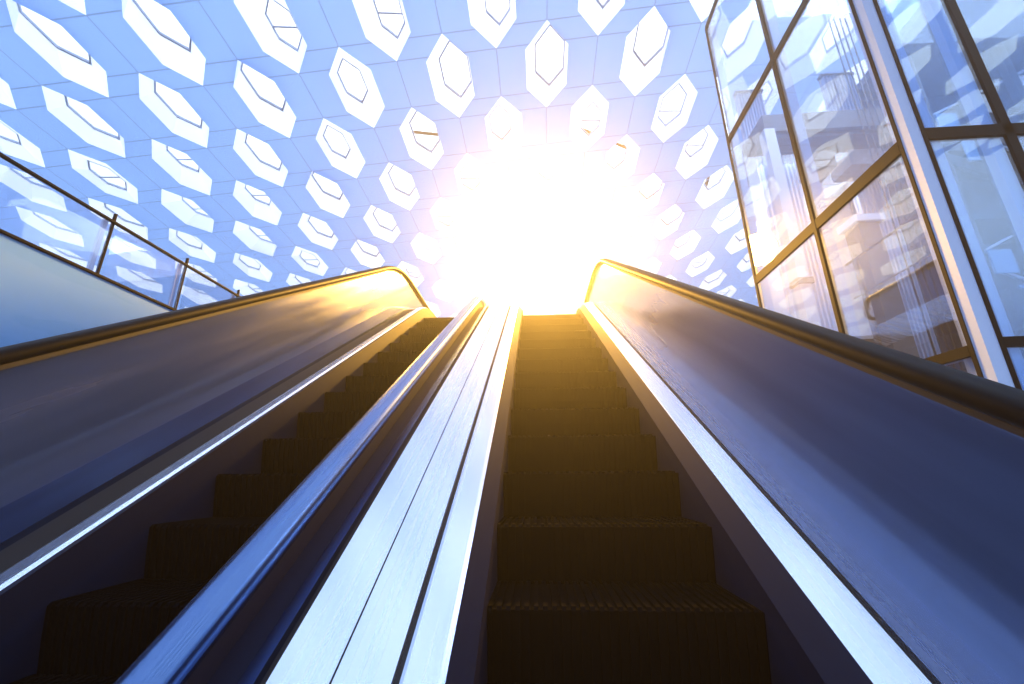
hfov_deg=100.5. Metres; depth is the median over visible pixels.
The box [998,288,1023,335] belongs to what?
floor slab
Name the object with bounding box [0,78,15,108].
skylight
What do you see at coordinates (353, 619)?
deck cover
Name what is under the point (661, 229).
skylight
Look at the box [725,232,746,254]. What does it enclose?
skylight
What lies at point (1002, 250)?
stair tower
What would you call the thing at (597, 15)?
skylight
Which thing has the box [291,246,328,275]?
skylight
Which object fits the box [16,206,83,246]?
skylight
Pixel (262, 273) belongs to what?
skylight
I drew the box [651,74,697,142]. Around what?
skylight
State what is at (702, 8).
skylight
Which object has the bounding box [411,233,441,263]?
skylight
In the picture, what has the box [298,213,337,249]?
skylight
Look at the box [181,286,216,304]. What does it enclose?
skylight
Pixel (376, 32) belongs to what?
skylight
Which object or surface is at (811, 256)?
screen
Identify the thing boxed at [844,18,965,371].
steel cable
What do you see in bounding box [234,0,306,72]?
skylight
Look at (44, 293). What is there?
railing
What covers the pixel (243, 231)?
skylight
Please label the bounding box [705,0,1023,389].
window frame
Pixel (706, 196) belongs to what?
skylight
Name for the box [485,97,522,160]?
skylight
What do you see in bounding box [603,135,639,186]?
skylight
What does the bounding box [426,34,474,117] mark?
skylight
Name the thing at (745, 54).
skylight
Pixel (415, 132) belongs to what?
roof purlin
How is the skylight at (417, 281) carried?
attached to the ceiling
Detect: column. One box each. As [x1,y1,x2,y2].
[759,128,821,325]
[836,213,919,356]
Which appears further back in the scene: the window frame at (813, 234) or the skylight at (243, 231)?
the skylight at (243, 231)
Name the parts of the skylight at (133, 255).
pane frame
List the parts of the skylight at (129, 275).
pane frame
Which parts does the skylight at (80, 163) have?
pane frame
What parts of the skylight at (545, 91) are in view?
pane frame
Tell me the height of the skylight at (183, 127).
0.569 m
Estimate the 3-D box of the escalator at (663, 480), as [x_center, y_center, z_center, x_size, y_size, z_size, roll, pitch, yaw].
[0.685,0.582,3.896,1.787,5.901,10.164,-2,-18,4]
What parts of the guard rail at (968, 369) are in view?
sill, post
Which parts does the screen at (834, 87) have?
head rail, blade, blade, blade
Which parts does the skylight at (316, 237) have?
pane frame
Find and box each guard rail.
[844,214,930,345]
[944,358,971,373]
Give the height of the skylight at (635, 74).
0.553 m
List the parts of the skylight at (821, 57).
pane frame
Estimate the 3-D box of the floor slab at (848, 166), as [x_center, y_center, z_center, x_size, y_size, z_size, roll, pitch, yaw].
[7.883,-4.063,9.788,2.500,0.470,0.650,-2,-18,4]
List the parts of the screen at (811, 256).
head rail, blade, blade, blade, blade, blade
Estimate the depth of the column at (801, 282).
8.58 m
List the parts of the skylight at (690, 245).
pane frame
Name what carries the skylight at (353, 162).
attached to the ceiling
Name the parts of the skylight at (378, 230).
pane frame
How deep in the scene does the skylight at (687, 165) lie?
16.15 m
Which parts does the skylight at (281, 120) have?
pane frame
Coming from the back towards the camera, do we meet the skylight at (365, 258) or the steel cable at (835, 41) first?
the skylight at (365, 258)
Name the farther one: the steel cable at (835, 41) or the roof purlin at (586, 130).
the roof purlin at (586, 130)
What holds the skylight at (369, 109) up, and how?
attached to the ceiling
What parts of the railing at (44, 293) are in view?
rail, post, post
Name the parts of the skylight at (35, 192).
pane frame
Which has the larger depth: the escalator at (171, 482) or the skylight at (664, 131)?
the skylight at (664, 131)
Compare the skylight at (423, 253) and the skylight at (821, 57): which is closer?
the skylight at (821, 57)
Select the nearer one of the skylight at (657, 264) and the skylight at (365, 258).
the skylight at (365, 258)
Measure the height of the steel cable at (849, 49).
15.304 m
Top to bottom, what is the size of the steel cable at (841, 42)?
15.304 m
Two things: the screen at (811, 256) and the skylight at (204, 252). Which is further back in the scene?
the skylight at (204, 252)
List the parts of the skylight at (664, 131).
pane frame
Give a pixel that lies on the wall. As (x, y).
(831, 190)
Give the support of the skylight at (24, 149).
attached to the ceiling
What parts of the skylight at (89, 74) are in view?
pane frame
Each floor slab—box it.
[742,106,933,166]
[795,148,904,183]
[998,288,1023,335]
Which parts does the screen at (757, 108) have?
blade, blade, blade, head rail, blade, blade, blade, blade, blade, blade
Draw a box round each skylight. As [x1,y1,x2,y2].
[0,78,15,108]
[0,120,44,166]
[0,164,66,211]
[6,0,108,97]
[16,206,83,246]
[39,243,96,271]
[41,85,124,157]
[59,0,85,14]
[68,150,137,203]
[88,198,147,239]
[104,236,155,268]
[116,266,162,292]
[122,0,205,84]
[139,73,208,147]
[152,139,211,194]
[161,189,213,232]
[169,228,215,262]
[175,261,216,287]
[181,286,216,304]
[233,60,295,137]
[233,129,287,186]
[233,180,281,224]
[233,221,276,255]
[233,253,272,281]
[233,279,259,295]
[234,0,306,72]
[286,273,301,285]
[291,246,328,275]
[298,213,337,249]
[306,172,349,217]
[316,118,364,177]
[329,48,384,127]
[351,239,384,267]
[352,0,410,60]
[364,205,400,242]
[379,163,419,209]
[398,261,423,287]
[399,107,443,169]
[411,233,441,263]
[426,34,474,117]
[430,197,463,235]
[454,154,489,202]
[467,0,516,47]
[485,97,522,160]
[525,21,567,106]
[569,85,608,151]
[578,0,624,34]
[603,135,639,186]
[615,236,642,263]
[619,24,669,95]
[629,182,664,215]
[638,257,661,273]
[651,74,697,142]
[651,211,684,239]
[670,230,700,259]
[676,125,718,178]
[685,251,714,276]
[689,0,723,21]
[695,165,733,208]
[699,271,726,289]
[712,199,740,233]
[717,285,736,297]
[720,1,764,82]
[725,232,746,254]
[734,69,778,129]
[736,256,750,271]
[746,275,754,286]
[806,0,816,8]
[810,3,857,73]
[818,60,867,111]
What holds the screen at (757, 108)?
on the floor slab at (838, 132)
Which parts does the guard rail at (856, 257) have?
post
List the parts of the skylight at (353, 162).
pane frame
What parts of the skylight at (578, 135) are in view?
pane frame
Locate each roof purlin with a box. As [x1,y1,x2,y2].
[413,130,437,135]
[583,128,625,148]
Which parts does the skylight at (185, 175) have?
pane frame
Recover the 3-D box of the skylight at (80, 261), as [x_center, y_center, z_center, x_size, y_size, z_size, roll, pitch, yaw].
[-19.250,-3.736,18.609,1.192,0.553,2.594,-2,-18,4]
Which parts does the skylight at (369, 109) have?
pane frame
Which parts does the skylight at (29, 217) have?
pane frame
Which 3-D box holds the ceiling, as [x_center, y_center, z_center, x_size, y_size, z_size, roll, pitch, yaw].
[-2.722,-5.198,17.909,64.916,9.135,51.418,-2,-18,4]
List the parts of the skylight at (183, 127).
pane frame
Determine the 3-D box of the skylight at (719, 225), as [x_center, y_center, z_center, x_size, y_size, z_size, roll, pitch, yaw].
[9.809,-5.907,19.307,1.188,0.739,2.531,-2,-18,4]
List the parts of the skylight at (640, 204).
pane frame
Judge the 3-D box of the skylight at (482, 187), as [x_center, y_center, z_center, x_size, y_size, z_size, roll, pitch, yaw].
[-1.483,-6.211,16.061,1.188,0.465,2.531,-2,-18,4]
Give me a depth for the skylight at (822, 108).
14.31 m
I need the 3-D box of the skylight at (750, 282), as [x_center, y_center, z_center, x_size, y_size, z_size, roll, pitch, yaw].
[14.352,-3.954,24.565,1.192,0.553,2.594,-2,-18,4]
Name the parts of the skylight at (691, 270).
pane frame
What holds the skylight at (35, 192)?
attached to the ceiling
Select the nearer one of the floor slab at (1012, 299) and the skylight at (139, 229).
the floor slab at (1012, 299)
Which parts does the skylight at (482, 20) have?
pane frame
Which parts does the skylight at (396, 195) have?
pane frame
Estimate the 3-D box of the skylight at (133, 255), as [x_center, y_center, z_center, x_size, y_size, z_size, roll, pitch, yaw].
[-16.496,-4.047,18.541,1.188,0.654,2.531,-2,-18,4]
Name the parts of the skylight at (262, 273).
pane frame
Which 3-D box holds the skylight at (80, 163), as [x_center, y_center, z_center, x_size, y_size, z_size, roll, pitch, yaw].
[-14.015,-5.749,14.742,1.188,0.465,2.531,-2,-18,4]
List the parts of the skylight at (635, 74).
pane frame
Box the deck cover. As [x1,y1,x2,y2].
[237,305,510,683]
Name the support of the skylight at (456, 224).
attached to the ceiling
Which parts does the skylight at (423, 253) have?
pane frame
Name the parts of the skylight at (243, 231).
pane frame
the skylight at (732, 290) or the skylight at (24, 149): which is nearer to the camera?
the skylight at (24, 149)
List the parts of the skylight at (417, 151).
pane frame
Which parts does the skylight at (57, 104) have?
pane frame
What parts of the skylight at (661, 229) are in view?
pane frame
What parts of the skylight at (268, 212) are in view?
pane frame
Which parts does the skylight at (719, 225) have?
pane frame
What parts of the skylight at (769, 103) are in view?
pane frame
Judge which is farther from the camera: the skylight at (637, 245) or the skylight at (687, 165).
the skylight at (637, 245)
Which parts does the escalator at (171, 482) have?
balustrade panel, handrail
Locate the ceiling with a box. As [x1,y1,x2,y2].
[0,0,920,317]
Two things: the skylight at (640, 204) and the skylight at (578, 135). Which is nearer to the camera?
the skylight at (578, 135)
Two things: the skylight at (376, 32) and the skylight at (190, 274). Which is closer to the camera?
the skylight at (376, 32)
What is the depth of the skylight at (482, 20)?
11.16 m
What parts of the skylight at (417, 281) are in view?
pane frame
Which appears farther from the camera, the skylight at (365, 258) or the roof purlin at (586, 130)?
the skylight at (365, 258)
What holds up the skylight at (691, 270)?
attached to the ceiling
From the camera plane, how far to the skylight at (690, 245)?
21.56 m
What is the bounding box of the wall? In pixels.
[739,142,874,342]
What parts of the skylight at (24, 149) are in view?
pane frame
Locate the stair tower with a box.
[862,45,1023,371]
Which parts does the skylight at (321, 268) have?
pane frame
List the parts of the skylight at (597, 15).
pane frame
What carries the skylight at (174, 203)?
attached to the ceiling
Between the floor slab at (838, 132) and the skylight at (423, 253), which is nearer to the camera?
the floor slab at (838, 132)
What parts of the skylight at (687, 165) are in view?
pane frame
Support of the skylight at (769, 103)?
attached to the ceiling
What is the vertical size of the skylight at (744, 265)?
0.569 m
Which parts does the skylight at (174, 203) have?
pane frame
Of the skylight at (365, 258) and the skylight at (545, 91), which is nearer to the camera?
the skylight at (545, 91)
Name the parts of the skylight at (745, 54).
pane frame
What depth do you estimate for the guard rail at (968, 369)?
4.42 m
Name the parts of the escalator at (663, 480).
skirt panel, skirt panel, handrail, balustrade panel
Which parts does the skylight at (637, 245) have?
pane frame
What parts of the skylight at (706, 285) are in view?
pane frame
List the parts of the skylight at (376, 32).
pane frame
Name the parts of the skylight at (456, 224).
pane frame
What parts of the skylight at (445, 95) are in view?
pane frame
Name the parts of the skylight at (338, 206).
pane frame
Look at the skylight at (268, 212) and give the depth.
16.81 m
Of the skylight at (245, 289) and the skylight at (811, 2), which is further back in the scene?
the skylight at (245, 289)
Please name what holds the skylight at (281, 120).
attached to the ceiling
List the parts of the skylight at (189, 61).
pane frame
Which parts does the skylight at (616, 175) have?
pane frame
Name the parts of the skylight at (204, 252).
pane frame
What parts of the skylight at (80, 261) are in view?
pane frame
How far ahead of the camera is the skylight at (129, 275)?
20.71 m
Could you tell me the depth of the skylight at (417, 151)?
14.77 m
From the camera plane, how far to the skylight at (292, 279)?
21.67 m
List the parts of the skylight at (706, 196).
pane frame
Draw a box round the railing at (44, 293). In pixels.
[0,152,239,346]
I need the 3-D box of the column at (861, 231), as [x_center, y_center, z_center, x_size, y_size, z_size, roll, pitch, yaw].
[7.278,2.223,7.391,0.560,9.954,0.560,-2,-18,4]
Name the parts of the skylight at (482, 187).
pane frame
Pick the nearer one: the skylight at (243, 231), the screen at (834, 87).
the screen at (834, 87)
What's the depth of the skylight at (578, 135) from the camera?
14.16 m
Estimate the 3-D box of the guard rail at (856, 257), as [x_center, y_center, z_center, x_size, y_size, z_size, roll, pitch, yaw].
[6.463,2.375,6.035,0.050,8.854,2.000,-2,-18,4]
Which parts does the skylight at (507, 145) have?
pane frame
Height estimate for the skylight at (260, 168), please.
0.569 m
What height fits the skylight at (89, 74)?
0.553 m
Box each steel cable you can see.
[828,19,936,355]
[833,19,947,365]
[839,18,957,369]
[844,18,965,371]
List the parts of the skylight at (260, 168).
pane frame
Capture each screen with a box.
[733,89,765,143]
[754,153,836,330]
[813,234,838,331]
[817,72,940,358]
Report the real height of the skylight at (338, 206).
0.553 m
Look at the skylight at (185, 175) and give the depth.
14.97 m
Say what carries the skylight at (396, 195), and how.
attached to the ceiling
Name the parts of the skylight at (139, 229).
pane frame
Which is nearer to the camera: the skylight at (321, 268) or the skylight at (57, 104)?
the skylight at (57, 104)
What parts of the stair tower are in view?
panel, panel, panel, panel, panel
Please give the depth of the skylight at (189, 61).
11.17 m
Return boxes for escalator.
[0,266,486,683]
[399,259,1023,683]
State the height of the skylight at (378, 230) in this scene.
0.565 m
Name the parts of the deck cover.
panel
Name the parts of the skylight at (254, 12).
pane frame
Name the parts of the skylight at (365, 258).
pane frame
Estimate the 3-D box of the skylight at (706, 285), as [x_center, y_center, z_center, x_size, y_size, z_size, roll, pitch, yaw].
[11.598,-3.681,24.710,1.188,0.569,2.531,-2,-18,4]
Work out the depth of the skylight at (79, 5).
10.04 m

